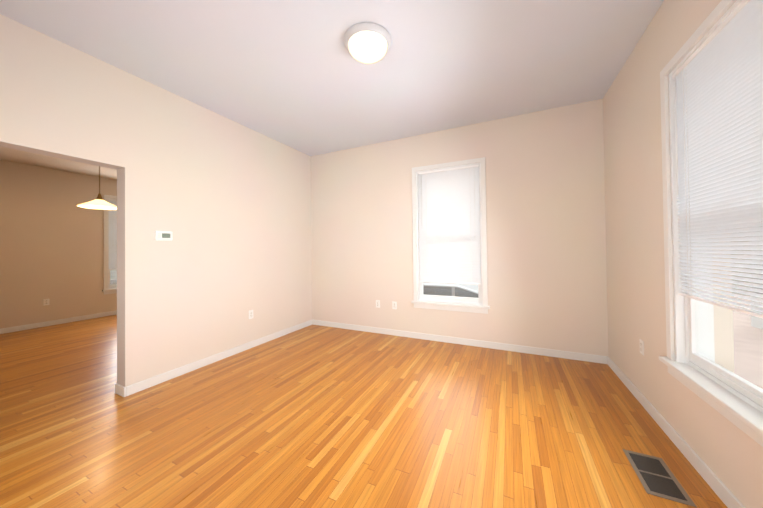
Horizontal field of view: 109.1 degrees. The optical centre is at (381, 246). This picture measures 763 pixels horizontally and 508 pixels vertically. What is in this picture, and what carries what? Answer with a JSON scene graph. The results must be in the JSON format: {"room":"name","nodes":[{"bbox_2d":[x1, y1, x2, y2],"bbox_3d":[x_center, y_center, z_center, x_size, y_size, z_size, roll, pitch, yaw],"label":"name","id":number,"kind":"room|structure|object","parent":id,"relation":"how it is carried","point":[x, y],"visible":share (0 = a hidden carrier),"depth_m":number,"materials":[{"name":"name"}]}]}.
{"room":"empty living room","nodes":[
{"label":"empty living room","id":0,"kind":"room"},
{"bbox_2d":[0,160,116,328],"bbox_3d":[-6.056,-0.048,4.696,0.260,2.900,4.658,-1,-1,25],"label":"wall","id":1,"kind":"structure","parent":0,"point":[51,241],"depth_m":4.80,"materials":[{"name":"beige paint"}]},
{"bbox_2d":[43,299,48,305],"bbox_3d":[-5.862,0.977,4.753,0.010,0.114,0.070,-1,-1,25],"label":"electrical outlet","id":2,"kind":"object","parent":1,"relation":"attached to","point":[45,301],"visible":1,"depth_m":4.74,"materials":[{"name":"white plastic"}]},
{"bbox_2d":[0,310,116,333],"bbox_3d":[-5.926,1.357,4.593,0.018,0.085,4.198,-1,-1,25],"label":"baseboard","id":3,"kind":"structure","parent":1,"relation":"attached to","point":[54,322],"depth_m":4.83,"materials":[{"name":"white paint"}]},
{"bbox_2d":[102,195,116,294],"bbox_3d":[-5.403,-0.030,5.909,0.221,2.003,1.040,-1,-1,25],"label":"window","id":4,"kind":"structure","parent":1,"relation":"in","point":[110,239],"depth_m":5.54,"materials":[{"name":"white paint"}]},
{"bbox_2d":[0,147,116,179],"bbox_3d":[-4.219,-1.571,3.836,4.363,0.320,4.658,-1,-1,25],"label":"ceiling","id":5,"kind":"structure","parent":0,"point":[22,157],"depth_m":4.55,"materials":[{"name":"beige paint"}]},
{"bbox_2d":[77,166,116,209],"bbox_3d":[-4.040,-0.982,3.893,0.438,0.861,0.438,-1,-1,25],"label":"pendant lamp","id":6,"kind":"object","parent":5,"relation":"hanging from","point":[98,202],"visible":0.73,"depth_m":3.87,"materials":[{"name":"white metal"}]},
{"bbox_2d":[0,14,311,386],"bbox_3d":[-2.217,-0.117,2.737,0.150,2.900,4.398,-1,-1,25],"label":"wall","id":7,"kind":"structure","parent":0,"point":[226,201],"depth_m":2.80,"materials":[{"name":"beige paint"}]},
{"bbox_2d":[0,141,124,386],"bbox_3d":[-2.668,0.309,1.768,0.148,2.037,1.507,-1,-1,25],"label":"door frame","id":8,"kind":"structure","parent":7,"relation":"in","point":[120,275],"depth_m":2.44,"materials":[{"name":"beige paint"}]},
{"bbox_2d":[155,231,172,240],"bbox_3d":[-2.147,-0.102,2.680,0.028,0.100,0.144,-1,-1,25],"label":"thermostat","id":9,"kind":"object","parent":7,"relation":"attached to","point":[163,235],"visible":1,"depth_m":2.67,"materials":[{"name":"white plastic"}]},
{"bbox_2d":[116,320,311,396],"bbox_3d":[-1.741,1.294,3.522,0.041,0.085,2.500,-1,-1,25],"label":"baseboard","id":10,"kind":"structure","parent":7,"relation":"attached to","point":[123,391],"depth_m":2.96,"materials":[{"name":"white paint"}]},
{"bbox_2d":[249,310,252,318],"bbox_3d":[-1.716,0.899,3.575,0.010,0.114,0.070,-1,-1,25],"label":"electrical outlet","id":11,"kind":"object","parent":7,"relation":"attached to","point":[250,314],"visible":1,"depth_m":3.57,"materials":[{"name":"white plastic"}]},
{"bbox_2d":[0,0,663,155],"bbox_3d":[-0.235,-1.700,1.953,4.454,0.200,4.658,-1,-1,25],"label":"ceiling","id":12,"kind":"structure","parent":0,"point":[294,74],"depth_m":2.27,"materials":[{"name":"paint"}]},
{"bbox_2d":[344,22,391,63],"bbox_3d":[-0.107,-1.535,2.124,0.372,0.130,0.372,-1,-1,25],"label":"flush-mount ceiling light","id":13,"kind":"object","parent":12,"relation":"attached to","point":[367,42],"visible":1,"depth_m":2.03,"materials":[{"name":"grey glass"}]},
{"bbox_2d":[0,314,726,507],"bbox_3d":[-2.170,1.434,2.849,8.817,0.200,4.658,-1,-1,25],"label":"floor","id":14,"kind":"structure","parent":0,"point":[314,416],"depth_m":1.93,"materials":[{"name":"brown wood"}]},
{"bbox_2d":[623,449,696,506],"bbox_3d":[1.523,1.271,1.512,0.184,0.004,0.338,-1,-1,25],"label":"floor vent","id":15,"kind":"object","parent":14,"relation":"in","point":[656,477],"visible":1,"depth_m":1.49,"materials":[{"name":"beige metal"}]},
{"bbox_2d":[311,99,607,355],"bbox_3d":[0.724,-0.139,3.922,4.454,2.900,0.260,-1,-1,25],"label":"wall","id":16,"kind":"structure","parent":0,"point":[546,237],"depth_m":3.42,"materials":[{"name":"beige paint"}]},
{"bbox_2d":[376,300,379,307],"bbox_3d":[-0.055,0.878,4.136,0.070,0.114,0.010,-1,-1,25],"label":"electrical outlet","id":17,"kind":"object","parent":16,"relation":"attached to","point":[377,303],"visible":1,"depth_m":4.13,"materials":[{"name":"white plastic"}]},
{"bbox_2d":[392,301,396,308],"bbox_3d":[0.192,0.877,4.019,0.070,0.114,0.010,-1,-1,25],"label":"electrical outlet","id":18,"kind":"object","parent":16,"relation":"attached to","point":[394,305],"visible":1,"depth_m":4.01,"materials":[{"name":"white plastic"}]},
{"bbox_2d":[411,157,489,313],"bbox_3d":[0.927,-0.132,3.748,1.040,2.003,0.221,-1,-1,25],"label":"window","id":19,"kind":"structure","parent":16,"relation":"in","point":[449,227],"depth_m":3.70,"materials":[{"name":"white paint"}]},
{"bbox_2d":[312,319,603,363],"bbox_3d":[0.625,1.269,3.809,4.027,0.085,0.014,-1,-1,25],"label":"baseboard","id":20,"kind":"structure","parent":16,"relation":"attached to","point":[470,342],"depth_m":3.53,"materials":[{"name":"white paint"}]},
{"bbox_2d":[603,0,762,507],"bbox_3d":[1.624,-0.185,0.921,0.260,2.900,4.398,-1,-1,25],"label":"wall","id":21,"kind":"structure","parent":0,"point":[728,453],"depth_m":2.01,"materials":[{"name":"beige paint"}]},
{"bbox_2d":[639,339,643,354],"bbox_3d":[2.089,0.810,2.182,0.010,0.114,0.070,-1,-1,25],"label":"electrical outlet","id":22,"kind":"object","parent":21,"relation":"attached to","point":[642,347],"visible":1,"depth_m":2.17,"materials":[{"name":"white plastic"}]},
{"bbox_2d":[604,356,744,507],"bbox_3d":[1.558,1.225,1.054,0.017,0.085,4.198,-1,-1,25],"label":"baseboard","id":23,"kind":"structure","parent":21,"relation":"attached to","point":[724,493],"depth_m":1.65,"materials":[{"name":"white paint"}]},
{"bbox_2d":[659,0,762,446],"bbox_3d":[1.741,-0.170,1.333,0.221,2.003,1.040,-1,-1,25],"label":"window","id":24,"kind":"structure","parent":21,"relation":"in","point":[711,83],"depth_m":1.42,"materials":[{"name":"white paint"}]},
{"label":"outside","id":25,"kind":"structure","parent":0,"visible":0},
{"bbox_2d":[732,296,762,388],"bbox_3d":[4.186,2.528,8.875,80.000,0.200,70.000,-1,-1,25],"label":"ground","id":26,"kind":"structure","parent":25,"point":[738,319],"depth_m":6.24,"materials":[{"name":"white"}]},
{"bbox_2d":[110,270,116,284],"bbox_3d":[-10.348,-1.708,8.032,8.100,8.600,18.000,-1,-1,25],"label":"neighbor house","id":27,"kind":"structure","parent":26,"relation":"on","point":[113,274],"depth_m":8.16,"materials":[{"name":"beige"}]},
{"bbox_2d":[423,281,477,297],"bbox_3d":[1.542,1.712,7.761,4.595,1.470,1.824,-1,-1,25],"label":"parked car","id":28,"kind":"object","parent":26,"relation":"on","point":[443,289],"depth_m":6.83,"materials":[{"name":"grey paint"}]},
{"bbox_2d":[731,223,752,295],"bbox_3d":[8.764,-2.285,21.075,26.000,9.600,8.080,-1,-1,25],"label":"neighbor house","id":29,"kind":"structure","parent":26,"relation":"on","point":[742,272],"depth_m":12.79,"materials":[{"name":"beige"}]},
{"bbox_2d":[750,226,762,328],"bbox_3d":[9.661,-2.059,-1.431,6.060,8.600,18.000,-1,-1,25],"label":"neighbor house","id":30,"kind":"structure","parent":26,"relation":"on","point":[754,320],"depth_m":7.77,"materials":[{"name":"grey"}]}
]}

